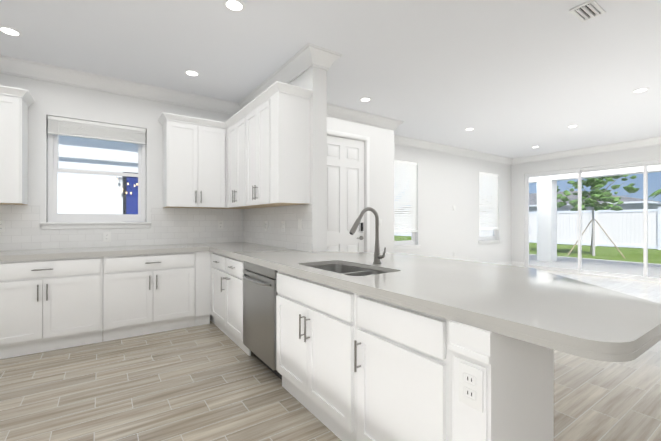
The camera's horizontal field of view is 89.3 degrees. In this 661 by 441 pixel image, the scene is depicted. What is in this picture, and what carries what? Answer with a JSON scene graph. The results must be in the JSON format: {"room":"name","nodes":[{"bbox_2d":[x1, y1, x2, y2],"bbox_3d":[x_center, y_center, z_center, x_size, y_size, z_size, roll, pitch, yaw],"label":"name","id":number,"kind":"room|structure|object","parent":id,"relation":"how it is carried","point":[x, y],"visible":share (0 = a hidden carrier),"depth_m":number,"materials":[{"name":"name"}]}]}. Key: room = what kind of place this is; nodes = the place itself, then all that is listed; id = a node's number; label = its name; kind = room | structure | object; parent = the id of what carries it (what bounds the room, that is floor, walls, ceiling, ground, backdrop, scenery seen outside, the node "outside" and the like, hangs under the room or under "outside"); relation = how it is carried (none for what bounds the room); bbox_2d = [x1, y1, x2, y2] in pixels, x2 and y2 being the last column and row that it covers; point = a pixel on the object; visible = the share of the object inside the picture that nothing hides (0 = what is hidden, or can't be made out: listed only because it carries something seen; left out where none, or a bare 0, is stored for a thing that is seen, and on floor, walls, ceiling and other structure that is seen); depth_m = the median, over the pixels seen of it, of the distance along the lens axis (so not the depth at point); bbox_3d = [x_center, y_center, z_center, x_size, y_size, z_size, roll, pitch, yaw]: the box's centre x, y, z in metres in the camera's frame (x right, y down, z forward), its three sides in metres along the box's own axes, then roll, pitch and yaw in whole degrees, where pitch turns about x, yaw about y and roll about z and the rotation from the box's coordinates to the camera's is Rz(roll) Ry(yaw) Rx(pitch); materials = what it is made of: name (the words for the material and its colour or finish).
{"room":"kitchen","nodes":[
{"label":"kitchen","id":0,"kind":"room"},
{"bbox_2d":[0,73,510,262],"bbox_3d":[-0.723,-0.192,5.217,13.640,2.840,0.140,0,0,-34],"label":"wall","id":1,"kind":"structure","parent":0,"point":[446,183],"depth_m":6.64,"materials":[{"name":"paint"}]},
{"bbox_2d":[0,85,34,204],"bbox_3d":[-3.386,-0.699,3.074,0.962,1.087,0.378,0,0,-34],"label":"upper cabinet","id":2,"kind":"object","parent":1,"relation":"attached to","point":[14,150],"visible":1,"depth_m":3.16,"materials":[{"name":"paint"}]},
{"bbox_2d":[40,132,151,228],"bbox_3d":[-2.660,-0.507,3.862,1.040,1.217,0.167,0,0,-34],"label":"kitchen window","id":3,"kind":"structure","parent":1,"relation":"in","point":[55,220],"depth_m":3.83,"materials":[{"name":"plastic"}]},
{"bbox_2d":[47,115,145,167],"bbox_3d":[-2.648,-0.837,3.844,0.924,0.556,0.057,0,0,-34],"label":"window blind","id":4,"kind":"object","parent":3,"relation":"attached to","point":[62,126],"visible":1,"depth_m":3.80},
{"bbox_2d":[0,55,235,114],"bbox_3d":[-3.636,-1.545,3.067,5.880,0.139,0.112,0,0,-34],"label":"crown molding","id":5,"kind":"structure","parent":1,"relation":"attached to","point":[8,65],"depth_m":3.82,"materials":[{"name":"paint"}]},
{"bbox_2d":[0,205,243,250],"bbox_3d":[-2.685,0.080,3.781,3.498,0.463,0.006,0,0,-34],"label":"backsplash","id":6,"kind":"structure","parent":1,"relation":"attached to","point":[169,226],"depth_m":4.03,"materials":[{"name":"tile"}]},
{"bbox_2d":[0,221,4,231],"bbox_3d":[-3.301,0.065,3.346,0.072,0.115,0.010,0,0,-34],"label":"outlet","id":7,"kind":"object","parent":6,"relation":"attached to","point":[2,223],"depth_m":3.35,"materials":[{"name":"white plastic"}]},
{"bbox_2d":[103,232,110,241],"bbox_3d":[-2.568,0.196,3.849,0.072,0.115,0.010,0,0,-34],"label":"outlet","id":8,"kind":"object","parent":6,"relation":"attached to","point":[106,236],"depth_m":3.85,"materials":[{"name":"white plastic"}]},
{"bbox_2d":[218,221,222,228],"bbox_3d":[-1.504,0.070,4.579,0.072,0.115,0.010,0,0,-34],"label":"outlet","id":9,"kind":"object","parent":6,"relation":"attached to","point":[220,223],"depth_m":4.58,"materials":[{"name":"white plastic"}]},
{"bbox_2d":[162,113,221,208],"bbox_3d":[-1.698,-0.699,4.235,0.718,1.084,0.368,0,0,-34],"label":"upper cabinet","id":10,"kind":"object","parent":1,"relation":"attached to","point":[192,153],"depth_m":4.07,"materials":[{"name":"paint"}]},
{"bbox_2d":[394,164,420,249],"bbox_3d":[1.401,-0.291,6.648,0.980,1.752,0.167,0,0,-34],"label":"window","id":11,"kind":"structure","parent":1,"relation":"in","point":[405,244],"depth_m":6.76,"materials":[{"name":"plastic"}]},
{"bbox_2d":[394,160,416,231],"bbox_3d":[1.414,-0.463,6.629,0.868,1.406,0.059,0,0,-34],"label":"window blind","id":12,"kind":"object","parent":11,"relation":"attached to","point":[404,200],"visible":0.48,"depth_m":6.69,"materials":[{"name":"white plastic"}]},
{"bbox_2d":[394,135,511,164],"bbox_3d":[2.721,-1.539,7.429,4.920,0.139,0.112,0,0,-34],"label":"crown molding","id":13,"kind":"structure","parent":1,"relation":"attached to","point":[400,140],"depth_m":7.33,"materials":[{"name":"paint"}]},
{"bbox_2d":[478,175,500,243],"bbox_3d":[3.940,-0.289,8.391,0.980,1.752,0.167,0,0,-34],"label":"window","id":14,"kind":"structure","parent":1,"relation":"in","point":[487,239],"depth_m":8.45,"materials":[{"name":"plastic"}]},
{"bbox_2d":[479,172,498,229],"bbox_3d":[3.953,-0.461,8.372,0.868,1.406,0.059,0,0,-34],"label":"window blind","id":15,"kind":"object","parent":14,"relation":"attached to","point":[488,176],"visible":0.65,"depth_m":8.37,"materials":[{"name":"white plastic"}]},
{"bbox_2d":[494,261,511,264],"bbox_3d":[2.747,1.166,7.503,5.049,0.130,0.014,0,0,-34],"label":"baseboard","id":16,"kind":"structure","parent":1,"relation":"attached to","point":[510,262],"depth_m":8.78,"materials":[{"name":"paint"}]},
{"bbox_2d":[245,66,326,251],"bbox_3d":[-0.640,-0.194,4.037,0.160,2.840,1.900,0,0,-34],"label":"wall","id":17,"kind":"structure","parent":0,"point":[313,78],"depth_m":3.25,"materials":[{"name":"paint"}]},
{"bbox_2d":[230,109,241,208],"bbox_3d":[-0.987,-0.699,4.096,0.338,1.084,0.766,0,0,-34],"label":"upper cabinet","id":18,"kind":"object","parent":17,"relation":"attached to","point":[236,121],"depth_m":3.99,"materials":[{"name":"paint"}]},
{"bbox_2d":[242,89,301,208],"bbox_3d":[-0.644,-0.700,3.596,0.338,1.084,0.717,0,0,-34],"label":"upper cabinet","id":19,"kind":"object","parent":17,"relation":"attached to","point":[258,156],"depth_m":3.19,"materials":[{"name":"paint"}]},
{"bbox_2d":[244,204,312,251],"bbox_3d":[-0.708,0.080,3.985,0.007,0.463,1.890,0,0,-34],"label":"backsplash","id":20,"kind":"structure","parent":17,"relation":"attached to","point":[255,218],"depth_m":3.75,"materials":[{"name":"tile"}]},
{"bbox_2d":[282,221,284,231],"bbox_3d":[-0.525,0.076,3.702,0.010,0.115,0.072,0,0,-34],"label":"outlet","id":21,"kind":"object","parent":20,"relation":"attached to","point":[283,223],"depth_m":3.69,"materials":[{"name":"white plastic"}]},
{"bbox_2d":[298,219,301,229],"bbox_3d":[-0.313,0.045,3.394,0.010,0.115,0.072,0,0,-34],"label":"outlet","id":22,"kind":"object","parent":20,"relation":"attached to","point":[299,220],"depth_m":3.38,"materials":[{"name":"white plastic"}]},
{"bbox_2d":[236,43,323,112],"bbox_3d":[-0.669,-1.544,3.866,0.142,0.139,1.872,0,0,-34],"label":"crown molding","id":23,"kind":"structure","parent":17,"relation":"attached to","point":[303,59],"depth_m":3.42,"materials":[{"name":"paint"}]},
{"bbox_2d":[318,50,342,70],"bbox_3d":[-0.266,-1.544,3.724,0.122,0.139,1.182,0,0,-34],"label":"crown molding","id":24,"kind":"structure","parent":17,"relation":"attached to","point":[330,57],"depth_m":3.25,"materials":[{"name":"paint"}]},
{"bbox_2d":[0,269,660,440],"bbox_3d":[1.580,1.273,1.859,13.640,0.100,8.280,0,0,-34],"label":"floor","id":25,"kind":"structure","parent":0,"point":[211,381],"depth_m":2.35,"materials":[{"name":"beige tile"}]},
{"bbox_2d":[0,116,393,358],"bbox_3d":[-1.522,-0.194,4.165,5.770,2.840,0.690,0,0,-34],"label":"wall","id":26,"kind":"structure","parent":25,"relation":"on","point":[51,304],"depth_m":3.39,"materials":[{"name":"paint"}]},
{"bbox_2d":[0,242,660,361],"bbox_3d":[-1.188,0.335,2.157,4.130,0.050,4.371,0,0,-34],"label":"countertop","id":27,"kind":"structure","parent":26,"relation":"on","point":[560,313],"depth_m":1.44,"materials":[{"name":"stone"}]},
{"bbox_2d":[309,264,387,275],"bbox_3d":[0.101,0.449,2.210,0.425,0.215,0.720,0,0,-34],"label":"sink","id":28,"kind":"object","parent":27,"relation":"in","point":[348,270],"visible":0.08,"depth_m":2.46,"materials":[{"name":"metal"}]},
{"bbox_2d":[349,207,385,263],"bbox_3d":[0.261,0.111,2.287,0.274,0.398,0.125,0,0,-34],"label":"faucet","id":29,"kind":"object","parent":27,"relation":"on","point":[377,255],"visible":1,"depth_m":2.35,"materials":[{"name":"silver metal"}]},
{"bbox_2d":[327,129,369,251],"bbox_3d":[0.177,-0.029,4.964,0.963,2.513,0.153,0,0,-34],"label":"door","id":30,"kind":"structure","parent":26,"relation":"in","point":[348,178],"depth_m":5.01,"materials":[{"name":"paint"}]},
{"bbox_2d":[327,103,403,130],"bbox_3d":[0.243,-1.542,4.892,2.262,0.139,0.112,0,0,-34],"label":"crown molding","id":31,"kind":"structure","parent":26,"relation":"attached to","point":[334,111],"depth_m":5.05,"materials":[{"name":"paint"}]},
{"bbox_2d":[210,252,250,355],"bbox_3d":[-1.029,0.794,3.860,0.656,0.864,1.742,0,0,-34],"label":"base cabinet","id":32,"kind":"object","parent":25,"relation":"on","point":[226,316],"visible":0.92,"depth_m":3.35,"materials":[{"name":"paint"}]},
{"bbox_2d":[243,261,281,379],"bbox_3d":[-0.371,0.795,2.856,0.667,0.860,0.646,0,0,-34],"label":"dishwasher","id":33,"kind":"object","parent":25,"relation":"on","point":[260,292],"visible":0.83,"depth_m":2.64,"materials":[{"name":"silver metal"}]},
{"bbox_2d":[276,271,357,440],"bbox_3d":[0.096,0.792,2.221,0.656,0.864,0.916,0,0,-34],"label":"base cabinet","id":34,"kind":"object","parent":25,"relation":"on","point":[316,329],"visible":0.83,"depth_m":1.96,"materials":[{"name":"paint"}]},
{"bbox_2d":[354,294,553,440],"bbox_3d":[0.563,0.791,1.539,0.656,0.864,0.730,0,0,-34],"label":"base cabinet","id":35,"kind":"object","parent":25,"relation":"on","point":[422,376],"visible":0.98,"depth_m":1.27,"materials":[{"name":"paint"}]},
{"bbox_2d":[0,0,660,158],"bbox_3d":[1.580,-1.667,1.863,13.640,0.100,8.280,0,0,-34],"label":"ceiling","id":36,"kind":"structure","parent":0,"point":[513,79],"depth_m":3.27,"materials":[{"name":"paint"}]},
{"bbox_2d":[0,25,22,36],"bbox_3d":[-2.744,-1.610,2.862,0.163,0.009,0.163,0,0,32],"label":"recessed light","id":37,"kind":"object","parent":36,"relation":"in","point":[7,30],"depth_m":2.86,"materials":[{"name":"paint"}]},
{"bbox_2d":[184,70,199,76],"bbox_3d":[-1.520,-1.609,3.677,0.163,0.009,0.163,0,0,-40],"label":"recessed light","id":38,"kind":"object","parent":36,"relation":"in","point":[193,73],"depth_m":3.68,"materials":[{"name":"paint"}]},
{"bbox_2d":[223,0,245,11],"bbox_3d":[-0.722,-1.611,2.515,0.163,0.009,0.163,0,0,-40],"label":"recessed light","id":39,"kind":"object","parent":36,"relation":"in","point":[235,5],"depth_m":2.51,"materials":[{"name":"paint"}]},
{"bbox_2d":[359,97,371,101],"bbox_3d":[0.468,-1.608,4.483,0.163,0.009,0.163,0,0,32],"label":"recessed light","id":40,"kind":"object","parent":36,"relation":"in","point":[365,99],"depth_m":4.47,"materials":[{"name":"paint"}]},
{"bbox_2d":[569,0,605,21],"bbox_3d":[1.984,-1.605,2.583,0.260,0.020,0.154,0,0,-34],"label":"ceiling vent","id":41,"kind":"object","parent":36,"relation":"in","point":[588,10],"visible":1,"depth_m":2.57,"materials":[{"name":"metal"}]},
{"bbox_2d":[632,88,649,92],"bbox_3d":[3.857,-1.609,4.165,0.163,0.009,0.163,0,0,-40],"label":"recessed light","id":42,"kind":"object","parent":36,"relation":"in","point":[641,89],"depth_m":4.16,"materials":[{"name":"paint"}]},
{"bbox_2d":[511,145,660,266],"bbox_3d":[7.146,-0.191,5.680,0.140,2.840,8.000,0,0,-34],"label":"wall","id":43,"kind":"structure","parent":0,"point":[520,171],"depth_m":8.32,"materials":[{"name":"paint"}]},
{"bbox_2d":[512,261,523,266],"bbox_3d":[4.922,1.168,8.784,0.014,0.130,0.320,0,0,-34],"label":"baseboard","id":44,"kind":"structure","parent":43,"relation":"attached to","point":[513,263],"depth_m":8.78,"materials":[{"name":"paint"}]},
{"bbox_2d":[512,137,660,164],"bbox_3d":[7.042,-1.541,5.611,0.112,0.139,8.000,0,0,-34],"label":"crown molding","id":45,"kind":"structure","parent":43,"relation":"attached to","point":[654,141],"depth_m":7.41,"materials":[{"name":"paint"}]},
{"bbox_2d":[525,159,660,282],"bbox_3d":[6.388,0.021,6.785,0.100,2.417,4.634,0,0,-34],"label":"window","id":46,"kind":"structure","parent":43,"relation":"in","point":[645,227],"depth_m":7.53,"materials":[{"name":"glass"}]},
{"label":"outside","id":47,"kind":"structure","parent":0,"visible":0},
{"bbox_2d":[394,235,660,263],"bbox_3d":[11.125,1.459,13.259,150.000,0.200,120.000,0,0,-34],"label":"grass","id":48,"kind":"structure","parent":47,"point":[586,250],"depth_m":13.93,"materials":[{"name":"green plant"}]},
{"bbox_2d":[394,207,660,249],"bbox_3d":[14.687,0.380,15.704,0.160,1.965,80.000,0,0,-34],"label":"fence","id":49,"kind":"object","parent":48,"relation":"on","point":[629,237],"depth_m":16.84,"materials":[{"name":"plastic"}]},
{"bbox_2d":[394,191,660,213],"bbox_3d":[24.491,-1.031,46.809,15.000,4.870,32.800,0,0,-34],"label":"neighboring house","id":50,"kind":"structure","parent":48,"relation":"on","point":[654,204],"depth_m":34.06,"materials":[{"name":"beige paint"}]},
{"bbox_2d":[529,254,660,277],"bbox_3d":[8.684,1.306,7.097,3.998,0.090,10.600,0,0,-34],"label":"pavers","id":51,"kind":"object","parent":48,"relation":"on","point":[564,261],"depth_m":9.26,"materials":[{"name":"grey concrete"}]},
{"bbox_2d":[537,180,556,261],"bbox_3d":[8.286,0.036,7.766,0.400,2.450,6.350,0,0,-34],"label":"column","id":52,"kind":"structure","parent":51,"relation":"on","point":[542,250],"depth_m":10.07,"materials":[{"name":"white paint"}]},
{"bbox_2d":[483,163,660,182],"bbox_3d":[7.963,-1.380,6.606,2.248,0.380,10.600,0,0,-34],"label":"roof","id":53,"kind":"structure","parent":52,"relation":"on","point":[573,175],"depth_m":8.99,"materials":[{"name":"white paint"}]},
{"bbox_2d":[557,175,639,257],"bbox_3d":[9.921,-0.289,12.635,2.363,3.312,2.665,0,0,-34],"label":"young tree","id":54,"kind":"object","parent":48,"relation":"on","point":[589,200],"depth_m":12.46,"materials":[{"name":"green plant"}]},
{"bbox_2d":[648,189,660,197],"bbox_3d":[32.017,-0.813,30.872,3.946,4.406,3.985,0,0,-34],"label":"palm tree","id":55,"kind":"object","parent":48,"relation":"on","point":[657,193],"depth_m":31.85,"materials":[{"name":"green plant"}]}
]}

